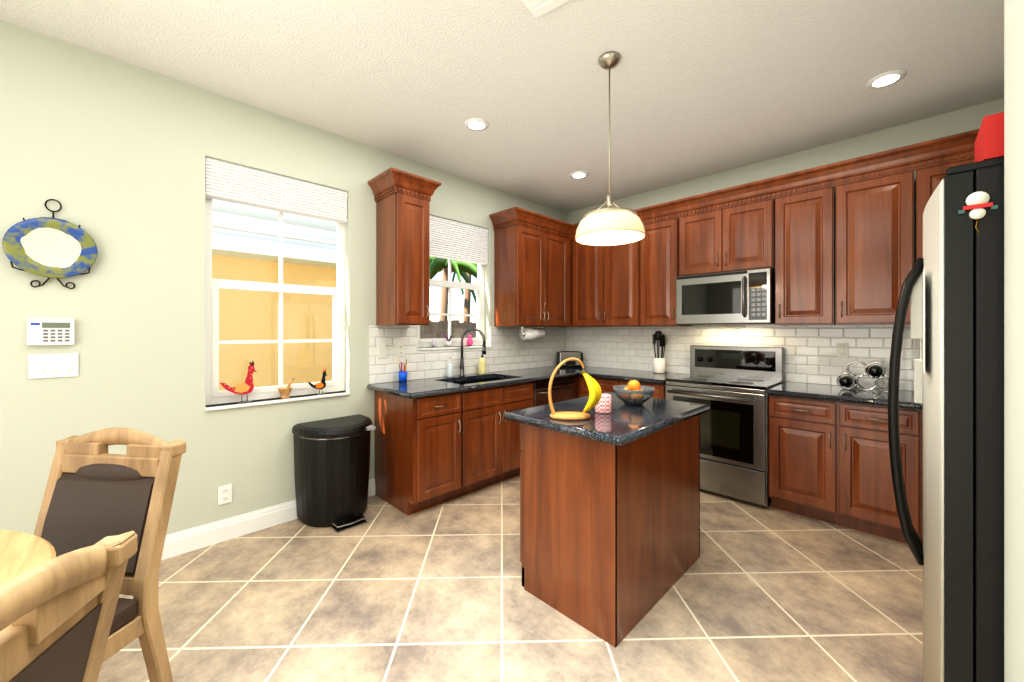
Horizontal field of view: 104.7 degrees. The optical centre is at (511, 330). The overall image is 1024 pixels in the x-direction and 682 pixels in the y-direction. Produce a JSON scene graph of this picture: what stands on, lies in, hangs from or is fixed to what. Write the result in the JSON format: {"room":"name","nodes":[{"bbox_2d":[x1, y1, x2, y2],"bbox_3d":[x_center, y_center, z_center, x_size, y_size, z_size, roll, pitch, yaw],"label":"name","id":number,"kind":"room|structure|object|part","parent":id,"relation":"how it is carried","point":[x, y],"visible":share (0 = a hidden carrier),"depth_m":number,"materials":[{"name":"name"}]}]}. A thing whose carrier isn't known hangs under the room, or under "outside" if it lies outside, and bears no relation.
{"room":"kitchen and dining room","nodes":[
{"label":"kitchen and dining room","id":0,"kind":"room"},
{"bbox_2d":[0,20,565,534],"bbox_3d":[-1.442,-0.080,3.035,6.200,2.820,0.200,0,0,-45],"label":"wall","id":1,"kind":"structure","parent":0,"point":[110,154],"depth_m":2.26,"materials":[{"name":"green paint"}]},
{"bbox_2d":[2,199,97,288],"bbox_3d":[-2.310,-0.441,1.987,0.312,0.454,0.051,0,0,-45],"label":"decor","id":2,"kind":"object","parent":1,"relation":"attached to","point":[52,247],"visible":0.98,"depth_m":1.99,"materials":[{"name":"ceramic"}]},
{"bbox_3d":[-2.312,-0.415,1.989,0.312,0.300,0.026,0,0,-45],"label":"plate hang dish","id":3,"kind":"part","parent":2,"relation":"part of","materials":[{"name":"ceramic"}]},
{"bbox_2d":[27,318,74,345],"bbox_3d":[-2.326,0.005,1.995,0.157,0.135,0.026,0,0,-45],"label":"keypad","id":4,"kind":"object","parent":1,"relation":"attached to","point":[46,331],"visible":1,"depth_m":1.99,"materials":[{"name":"white plastic"}]},
{"bbox_2d":[28,353,78,378],"bbox_3d":[-2.325,0.178,2.006,0.167,0.120,0.012,0,0,-45],"label":"switch plate","id":5,"kind":"object","parent":1,"relation":"attached to","point":[51,365],"visible":1,"depth_m":2.00,"materials":[{"name":"white plastic"}]},
{"bbox_2d":[218,484,231,504],"bbox_3d":[-1.821,1.040,2.508,0.072,0.116,0.010,0,0,-45],"label":"outlet","id":6,"kind":"object","parent":1,"relation":"attached to","point":[224,494],"visible":1,"depth_m":2.51,"materials":[{"name":"white plastic"}]},
{"bbox_2d":[161,478,374,559],"bbox_3d":[-2.270,1.264,2.062,3.255,0.132,0.016,0,0,-45],"label":"baseboard","id":7,"kind":"structure","parent":1,"relation":"attached to","point":[189,540],"depth_m":2.51,"materials":[{"name":"white paint"}]},
{"bbox_2d":[205,157,346,404],"bbox_3d":[-1.636,-0.306,2.811,0.890,1.558,0.115,0,0,-45],"label":"window","id":8,"kind":"structure","parent":1,"relation":"in","point":[233,183],"depth_m":2.76,"materials":[{"name":"white plastic"}]},
{"bbox_2d":[205,157,346,223],"bbox_3d":[-1.618,-0.965,2.793,0.880,0.234,0.065,0,0,-45],"label":"shade","id":9,"kind":"object","parent":8,"relation":"attached to","point":[224,181],"depth_m":2.72,"materials":[{"name":"fabric"}]},
{"bbox_2d":[206,391,349,410],"bbox_3d":[-1.603,0.485,2.778,0.884,0.020,0.105,0,0,-45],"label":"window sill","id":10,"kind":"structure","parent":1,"relation":"attached to","point":[237,405],"depth_m":2.69,"materials":[{"name":"white paint"}]},
{"bbox_2d":[220,361,256,402],"bbox_3d":[-1.788,0.336,2.590,0.205,0.275,0.084,0,0,-45],"label":"decor","id":11,"kind":"object","parent":10,"relation":"on","point":[246,387],"visible":1,"depth_m":2.61,"materials":[{"name":"red ceramic"}]},
{"bbox_2d":[278,377,294,398],"bbox_3d":[-1.589,0.402,2.782,0.106,0.142,0.090,0,0,-45],"label":"mortar","id":12,"kind":"object","parent":10,"relation":"on","point":[284,392],"visible":1,"depth_m":2.76,"materials":[{"name":"brown wood"}]},
{"bbox_2d":[308,369,327,394],"bbox_3d":[-1.441,0.379,2.935,0.140,0.189,0.058,0,0,-45],"label":"decor","id":13,"kind":"object","parent":10,"relation":"on","point":[321,385],"visible":0.98,"depth_m":2.95,"materials":[{"name":"black"}]},
{"bbox_2d":[374,185,431,325],"bbox_3d":[-0.884,-0.567,3.207,0.295,1.043,0.340,0,0,-45],"label":"upper cabinet","id":14,"kind":"object","parent":1,"relation":"attached to","point":[402,213],"depth_m":3.09,"materials":[{"name":"brown wood"}]},
{"bbox_2d":[417,215,487,347],"bbox_3d":[-0.589,-0.454,3.850,0.860,1.213,0.115,0,0,-45],"label":"window","id":15,"kind":"structure","parent":1,"relation":"in","point":[450,240],"depth_m":3.87,"materials":[{"name":"white plastic"}]},
{"bbox_2d":[417,215,487,264],"bbox_3d":[-0.572,-0.875,3.833,0.850,0.364,0.065,0,0,-45],"label":"shade","id":16,"kind":"object","parent":15,"relation":"attached to","point":[450,240],"depth_m":3.84,"materials":[{"name":"fabric"}]},
{"bbox_2d":[418,346,490,350],"bbox_3d":[-0.556,0.165,3.817,0.854,0.020,0.105,0,0,-45],"label":"window sill","id":17,"kind":"structure","parent":1,"relation":"attached to","point":[445,348],"depth_m":3.72,"materials":[{"name":"white stone"}]},
{"bbox_2d":[444,331,453,346],"bbox_3d":[-0.606,0.077,3.782,0.091,0.151,0.084,0,0,-45],"label":"plant","id":18,"kind":"object","parent":17,"relation":"on","point":[448,342],"visible":0.96,"depth_m":3.77,"materials":[{"name":"white"}]},
{"bbox_2d":[467,335,472,345],"bbox_3d":[-0.421,0.098,3.965,0.060,0.110,0.060,0,0,-45],"label":"vase","id":19,"kind":"object","parent":17,"relation":"on","point":[470,341],"visible":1,"depth_m":3.95,"materials":[{"name":"pink glass"}]},
{"bbox_2d":[369,325,564,383],"bbox_3d":[-0.242,0.193,4.076,2.550,0.473,0.010,0,0,-45],"label":"tile backsplash","id":20,"kind":"structure","parent":1,"relation":"attached to","point":[501,356],"depth_m":3.76,"materials":[{"name":"white tile"}]},
{"bbox_2d":[378,344,386,357],"bbox_3d":[-1.065,0.167,3.247,0.072,0.116,0.006,0,0,-45],"label":"outlet","id":21,"kind":"object","parent":20,"relation":"attached to","point":[382,350],"visible":1,"depth_m":3.24,"materials":[{"name":"white plastic"}]},
{"bbox_2d":[397,343,404,356],"bbox_3d":[-0.947,0.163,3.362,0.072,0.116,0.010,0,0,-45],"label":"outlet","id":22,"kind":"object","parent":20,"relation":"attached to","point":[400,349],"visible":1,"depth_m":3.36,"materials":[{"name":"white plastic"}]},
{"bbox_2d":[514,341,518,351],"bbox_3d":[0.050,0.175,4.352,0.072,0.116,0.010,0,0,-45],"label":"outlet","id":23,"kind":"object","parent":20,"relation":"attached to","point":[516,346],"visible":1,"depth_m":4.35,"materials":[{"name":"white plastic"}]},
{"bbox_2d":[560,340,563,348],"bbox_3d":[0.627,0.170,4.925,0.072,0.116,0.010,0,0,-45],"label":"outlet","id":24,"kind":"object","parent":20,"relation":"attached to","point":[561,344],"visible":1,"depth_m":4.92,"materials":[{"name":"white plastic"}]},
{"bbox_2d":[463,378,494,385],"bbox_3d":[-0.437,0.571,3.711,0.744,0.199,0.012,0,0,-45],"label":"countertop","id":25,"kind":"structure","parent":1,"relation":"attached to","point":[474,381],"depth_m":3.35,"materials":[{"name":"black stone"}]},
{"bbox_2d":[495,378,510,385],"bbox_3d":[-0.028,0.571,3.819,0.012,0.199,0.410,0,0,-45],"label":"countertop","id":26,"kind":"structure","parent":1,"relation":"attached to","point":[498,381],"depth_m":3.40,"materials":[{"name":"black stone"}]},
{"bbox_2d":[493,217,567,326],"bbox_3d":[0.250,-0.567,4.332,0.890,1.043,0.340,0,0,-45],"label":"upper cabinet","id":27,"kind":"object","parent":1,"relation":"attached to","point":[531,261],"depth_m":4.09,"materials":[{"name":"brown wood"}]},
{"bbox_2d":[519,327,544,339],"bbox_3d":[0.217,0.026,4.239,0.312,0.137,0.124,0,0,-45],"label":"paper towel holder","id":28,"kind":"object","parent":27,"relation":"attached to","point":[531,333],"visible":1,"depth_m":4.17,"materials":[{"name":"white paper"}]},
{"bbox_3d":[1.023,-1.125,2.594,2.282,0.150,3.896,0,0,-45],"label":"crown","id":29,"kind":"part","parent":27,"relation":"part of","materials":[{"name":"brown wood"}]},
{"bbox_2d":[467,382,526,413],"bbox_3d":[-0.139,0.571,3.412,0.744,0.199,0.012,0,0,-45],"label":"drawer front","id":30,"kind":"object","parent":0,"relation":"attached to","point":[511,393],"depth_m":3.31,"materials":[{"name":"brown wood"}]},
{"bbox_2d":[0,0,1003,212],"bbox_3d":[0.002,-1.520,1.616,6.250,0.060,4.350,0,0,-45],"label":"ceiling","id":31,"kind":"structure","parent":0,"point":[701,88],"depth_m":2.26,"materials":[{"name":"white paint"}]},
{"bbox_2d":[464,118,488,130],"bbox_3d":[-0.255,-1.484,2.847,0.175,0.012,0.175,0,0,0],"label":"recessed light","id":32,"kind":"object","parent":31,"relation":"in","point":[475,124],"depth_m":2.83,"materials":[{"name":"white glass"}]},
{"bbox_2d":[521,0,568,17],"bbox_3d":[0.137,-1.477,1.714,0.208,0.026,0.208,0,0,35],"label":"ceiling vent","id":33,"kind":"object","parent":31,"relation":"in","point":[537,8],"visible":0.98,"depth_m":1.78,"materials":[{"name":"white metal"}]},
{"bbox_2d":[570,171,587,178],"bbox_3d":[0.639,-1.484,3.763,0.175,0.012,0.175,0,0,0],"label":"recessed light","id":34,"kind":"object","parent":31,"relation":"in","point":[577,174],"depth_m":3.74,"materials":[{"name":"white paint"}]},
{"bbox_2d":[575,51,644,245],"bbox_3d":[0.534,-0.997,2.165,0.372,0.984,0.372,0,0,-45],"label":"pendant light","id":35,"kind":"object","parent":31,"relation":"hanging from","point":[611,226],"visible":1,"depth_m":2.12,"materials":[{"name":"white glass"}]},
{"bbox_2d":[866,69,906,88],"bbox_3d":[2.211,-1.484,2.336,0.175,0.012,0.175,0,0,0],"label":"recessed light","id":36,"kind":"object","parent":31,"relation":"in","point":[885,79],"depth_m":2.33,"materials":[{"name":"white paint"}]},
{"bbox_2d":[97,474,922,681],"bbox_3d":[0.002,1.360,1.616,6.250,0.060,4.350,0,0,-45],"label":"floor","id":37,"kind":"structure","parent":0,"point":[387,592],"depth_m":1.89,"materials":[{"name":"tile"}]},
{"bbox_2d":[0,530,55,584],"bbox_3d":[-1.502,0.950,0.640,1.000,0.760,1.000,0,0,-45],"label":"dining table","id":38,"kind":"object","parent":37,"relation":"on","point":[21,552],"visible":0.54,"depth_m":1.01,"materials":[{"name":"brown wood"}]},
{"bbox_2d":[0,531,136,681],"bbox_3d":[-0.915,0.833,0.459,0.543,0.995,0.464,0,0,-14],"label":"dining chair","id":39,"kind":"object","parent":37,"relation":"on","point":[57,616],"visible":1,"depth_m":0.62,"materials":[{"name":"brown wood"}]},
{"bbox_2d":[33,428,185,681],"bbox_3d":[-1.384,0.833,1.121,0.464,0.995,0.543,0,0,8],"label":"dining chair","id":40,"kind":"object","parent":37,"relation":"on","point":[95,492],"visible":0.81,"depth_m":1.29,"materials":[{"name":"brown wood"}]},
{"bbox_2d":[292,414,375,532],"bbox_3d":[-1.215,0.993,2.806,0.520,0.674,0.402,0,0,-45],"label":"trash can","id":41,"kind":"object","parent":37,"relation":"on","point":[331,462],"visible":1,"depth_m":2.68,"materials":[{"name":"black plastic"}]},
{"bbox_2d":[374,390,466,514],"bbox_3d":[-0.742,0.901,3.150,0.445,0.859,0.620,0,0,-45],"label":"base cabinet","id":42,"kind":"object","parent":37,"relation":"on","point":[438,440],"depth_m":2.95,"materials":[{"name":"brown wood"}]},
{"bbox_2d":[367,378,470,397],"bbox_3d":[-0.741,0.450,3.138,0.520,0.040,0.638,0,0,-45],"label":"countertop","id":43,"kind":"structure","parent":42,"relation":"on","point":[419,388],"depth_m":2.99,"materials":[{"name":"black stone"}]},
{"bbox_2d":[398,359,407,382],"bbox_3d":[-0.911,0.334,3.302,0.074,0.190,0.074,0,0,-45],"label":"pencil cup","id":44,"kind":"object","parent":43,"relation":"on","point":[402,376],"visible":1,"depth_m":3.28,"materials":[{"name":"blue plastic"}]},
{"bbox_2d":[447,357,452,376],"bbox_3d":[-0.570,0.336,3.654,0.056,0.187,0.068,0,0,-45],"label":"soap dispenser","id":45,"kind":"object","parent":43,"relation":"on","point":[449,369],"visible":1,"depth_m":3.64,"materials":[{"name":"white plastic"}]},
{"bbox_2d":[475,402,526,413],"bbox_3d":[-0.288,0.676,3.561,0.744,0.012,0.434,0,0,-45],"label":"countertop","id":46,"kind":"structure","parent":42,"relation":"on","point":[520,403],"depth_m":3.36,"materials":[{"name":"brown wood"}]},
{"bbox_2d":[467,406,530,493],"bbox_3d":[-0.308,1.020,3.581,0.818,0.620,0.620,0,0,-45],"label":"base cabinet","id":47,"kind":"object","parent":37,"relation":"on","point":[493,441],"depth_m":3.30,"materials":[{"name":"brown wood"}]},
{"bbox_2d":[527,378,574,406],"bbox_3d":[0.199,0.901,4.085,0.650,0.859,0.620,0,0,-45],"label":"base cabinet","id":48,"kind":"object","parent":37,"relation":"on","point":[563,389],"depth_m":3.81,"materials":[{"name":"brown wood"}]},
{"bbox_2d":[487,366,610,381],"bbox_3d":[0.432,0.486,4.303,1.348,0.112,0.638,0,0,-45],"label":"countertop","id":49,"kind":"structure","parent":48,"relation":"on","point":[540,374],"depth_m":3.97,"materials":[{"name":"black stone"}]},
{"bbox_2d":[459,328,485,375],"bbox_3d":[-0.378,0.201,3.719,0.179,0.457,0.235,0,0,-45],"label":"faucet","id":50,"kind":"object","parent":49,"relation":"on","point":[461,367],"visible":1,"depth_m":3.73,"materials":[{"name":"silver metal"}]},
{"bbox_2d":[478,351,485,374],"bbox_3d":[-0.293,0.313,3.900,0.076,0.232,0.078,0,0,-45],"label":"soap bottle","id":51,"kind":"object","parent":49,"relation":"on","point":[482,366],"visible":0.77,"depth_m":3.87,"materials":[{"name":"beige plastic"}]},
{"bbox_2d":[533,376,574,462],"bbox_3d":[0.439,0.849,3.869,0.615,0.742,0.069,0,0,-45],"label":"dishwasher","id":52,"kind":"object","parent":49,"relation":"in","point":[562,387],"depth_m":3.86,"materials":[{"name":"black metal"}]},
{"bbox_2d":[557,351,582,366],"bbox_3d":[0.695,0.336,4.703,0.310,0.187,0.176,0,0,0],"label":"toaster","id":53,"kind":"object","parent":49,"relation":"on","point":[562,356],"visible":0.81,"depth_m":4.62,"materials":[{"name":"silver metal"}]},
{"bbox_2d":[503,392,709,647],"bbox_3d":[0.552,0.880,2.190,1.020,0.900,0.700,0,0,-45],"label":"kitchen island","id":54,"kind":"object","parent":37,"relation":"on","point":[610,528],"visible":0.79,"depth_m":1.86,"materials":[{"name":"wood"},{"name":"granite"}]},
{"bbox_2d":[503,392,709,446],"bbox_3d":[0.552,0.450,2.190,1.020,0.040,0.700,0,0,-45],"label":"island countertop","id":55,"kind":"structure","parent":54,"relation":"on","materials":[{"name":"stone"}]},
{"bbox_2d":[548,358,601,420],"bbox_3d":[0.313,0.280,1.942,0.203,0.297,0.227,0,0,-45],"label":"banana hanger","id":56,"kind":"object","parent":55,"relation":"on","point":[595,392],"visible":1,"depth_m":1.93,"materials":[{"name":"brown wood"}]},
{"bbox_2d":[595,393,610,413],"bbox_3d":[0.481,0.379,2.084,0.084,0.100,0.084,0,0,-45],"label":"candle","id":57,"kind":"object","parent":55,"relation":"on","point":[603,406],"visible":0.83,"depth_m":2.05,"materials":[{"name":"pink wax"}]},
{"bbox_2d":[613,380,654,404],"bbox_3d":[0.715,0.359,2.324,0.236,0.141,0.236,0,0,-45],"label":"fruit bowl","id":58,"kind":"object","parent":55,"relation":"on","point":[633,392],"visible":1,"depth_m":2.26,"materials":[{"name":"clear glass"}]},
{"bbox_2d":[579,378,665,398],"bbox_3d":[1.232,0.901,4.015,0.620,0.859,0.938,0,0,-45],"label":"base cabinet","id":59,"kind":"object","parent":37,"relation":"on","point":[606,384],"depth_m":3.85,"materials":[{"name":"brown wood"}]},
{"bbox_2d":[579,368,685,385],"bbox_3d":[1.232,0.450,4.002,0.638,0.040,0.918,0,0,-45],"label":"countertop","id":60,"kind":"structure","parent":59,"relation":"on","point":[619,375],"depth_m":3.87,"materials":[{"name":"black stone"}]},
{"bbox_2d":[653,331,665,373],"bbox_3d":[1.496,0.216,4.015,0.125,0.425,0.126,0,0,-45],"label":"utensil crock","id":61,"kind":"object","parent":60,"relation":"on","point":[658,364],"visible":1,"depth_m":3.97,"materials":[{"name":"white ceramic"}]},
{"bbox_2d":[665,345,784,506],"bbox_3d":[1.798,0.725,3.371,0.697,1.170,0.756,0,0,-45],"label":"range","id":62,"kind":"object","parent":37,"relation":"on","point":[729,385],"visible":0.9,"depth_m":3.13,"materials":[{"name":"silver metal"}]},
{"bbox_2d":[767,394,922,543],"bbox_3d":[2.385,0.901,2.854,0.620,0.859,0.785,0,0,-45],"label":"base cabinet","id":63,"kind":"object","parent":37,"relation":"on","point":[829,462],"depth_m":2.62,"materials":[{"name":"brown wood"}]},
{"bbox_2d":[767,382,922,409],"bbox_3d":[2.653,0.450,2.571,0.638,0.040,1.565,0,0,-45],"label":"countertop","id":64,"kind":"structure","parent":63,"relation":"on","point":[821,392],"depth_m":2.71,"materials":[{"name":"black stone"}]},
{"bbox_2d":[836,360,888,391],"bbox_3d":[2.568,0.323,2.860,0.285,0.207,0.329,0,0,-45],"label":"wine rack","id":65,"kind":"object","parent":64,"relation":"on","point":[875,371],"visible":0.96,"depth_m":2.83,"materials":[{"name":"silver metal"}]},
{"bbox_2d":[888,157,1003,681],"bbox_3d":[1.707,0.438,1.154,0.921,1.760,0.882,0,0,-45],"label":"fridge","id":66,"kind":"object","parent":37,"relation":"on","point":[952,290],"visible":0.94,"depth_m":1.04,"materials":[{"name":"black metal"}]},
{"bbox_2d":[975,112,1003,161],"bbox_3d":[1.372,-0.509,1.035,0.225,0.131,0.195,0,0,-45],"label":"box","id":67,"kind":"object","parent":66,"relation":"on","point":[989,142],"visible":0.41,"depth_m":1.02,"materials":[{"name":"red"}]},
{"bbox_2d":[566,98,1003,381],"bbox_3d":[2.201,-0.080,3.623,0.200,2.820,4.100,0,0,-45],"label":"wall","id":68,"kind":"structure","parent":0,"point":[946,124],"depth_m":3.15,"materials":[{"name":"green paint"}]},
{"bbox_2d":[568,217,639,326],"bbox_3d":[1.068,-0.567,4.337,0.398,1.043,0.850,0,0,-45],"label":"upper cabinet","id":69,"kind":"object","parent":68,"relation":"attached to","point":[604,281],"depth_m":4.23,"materials":[{"name":"brown wood"}]},
{"bbox_2d":[640,213,691,326],"bbox_3d":[1.522,-0.567,3.921,0.340,1.043,0.380,0,0,-45],"label":"upper cabinet","id":70,"kind":"object","parent":68,"relation":"attached to","point":[660,247],"depth_m":3.79,"materials":[{"name":"brown wood"}]},
{"bbox_2d":[680,189,775,275],"bbox_3d":[1.925,-0.795,3.515,0.340,0.588,0.745,0,0,-45],"label":"upper cabinet","id":71,"kind":"object","parent":68,"relation":"attached to","point":[740,234],"depth_m":3.35,"materials":[{"name":"brown wood"}]},
{"bbox_2d":[676,268,774,324],"bbox_3d":[1.880,-0.276,3.470,0.441,0.438,0.741,0,0,-45],"label":"microwave","id":72,"kind":"object","parent":71,"relation":"attached to","point":[737,297],"visible":1,"depth_m":3.31,"materials":[{"name":"silver metal"}]},
{"bbox_2d":[565,324,922,390],"bbox_3d":[2.055,-0.034,3.619,0.010,0.926,3.896,0,0,-45],"label":"tile backsplash","id":73,"kind":"structure","parent":68,"relation":"attached to","point":[810,354],"depth_m":3.39,"materials":[{"name":"white tile"}]},
{"bbox_2d":[836,343,847,357],"bbox_3d":[2.576,0.153,3.079,0.010,0.116,0.072,0,0,-45],"label":"outlet","id":74,"kind":"object","parent":73,"relation":"attached to","point":[841,350],"visible":1,"depth_m":3.08,"materials":[{"name":"white plastic"}]},
{"bbox_2d":[775,177,835,324],"bbox_3d":[2.325,-0.567,3.112,0.340,1.043,0.370,0,0,-45],"label":"upper cabinet","id":75,"kind":"object","parent":68,"relation":"attached to","point":[832,244],"depth_m":2.98,"materials":[{"name":"brown wood"}]},
{"bbox_2d":[836,161,919,324],"bbox_3d":[2.600,-0.567,2.836,0.340,1.043,0.410,0,0,-45],"label":"upper cabinet","id":76,"kind":"object","parent":68,"relation":"attached to","point":[875,208],"depth_m":2.71,"materials":[{"name":"brown wood"}]},
{"bbox_2d":[920,149,974,257],"bbox_3d":[3.027,-0.567,2.405,0.340,1.043,0.803,0,0,-45],"label":"upper cabinet","id":77,"kind":"object","parent":68,"relation":"attached to","point":[933,169],"depth_m":2.52,"materials":[{"name":"brown wood"}]},
{"bbox_2d":[1004,0,1023,681],"bbox_3d":[0.198,-0.080,-0.504,3.540,2.820,0.665,0,0,-45],"label":"wall","id":78,"kind":"structure","parent":0,"point":[1013,340],"depth_m":0.89,"materials":[{"name":"grey paint"}]},
{"label":"outside","id":79,"kind":"structure","parent":0,"visible":0},
{"bbox_3d":[-5.741,1.855,7.222,18.000,0.150,11.800,0,0,-45],"label":"ground","id":80,"kind":"structure","parent":79,"visible":0},
{"bbox_2d":[212,255,335,390],"bbox_3d":[-5.046,0.445,3.755,8.100,2.770,0.300,0,0,-45],"label":"neighbor stucco","id":81,"kind":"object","parent":80,"relation":"on","point":[260,351],"depth_m":5.33,"materials":[{"name":"paint"}]},
{"bbox_2d":[212,233,335,267],"bbox_3d":[-4.870,-1.030,3.613,8.150,0.180,0.750,0,0,-45],"label":"eave","id":82,"kind":"object","parent":81,"relation":"attached to","point":[273,251],"depth_m":4.97,"materials":[{"name":"white"}]},
{"bbox_2d":[212,199,335,249],"bbox_3d":[-4.905,-1.995,3.648,8.150,1.750,0.450,0,0,-45],"label":"neighbor siding","id":83,"kind":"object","parent":82,"relation":"on","point":[322,232],"depth_m":5.10,"materials":[{"name":"white"}]},
{"bbox_2d":[420,320,475,338],"bbox_3d":[-0.980,0.791,7.004,2.750,1.979,0.060,0,0,-45],"label":"fence","id":84,"kind":"object","parent":80,"relation":"on","point":[459,329],"depth_m":6.83,"materials":[{"name":"brown wood"}]},
{"bbox_2d":[430,257,476,322],"bbox_3d":[-1.439,-0.184,10.384,4.254,4.038,3.660,0,0,-45],"label":"palm","id":85,"kind":"object","parent":80,"relation":"on","point":[464,270],"depth_m":9.68,"materials":[{"name":"brown"}]}
]}

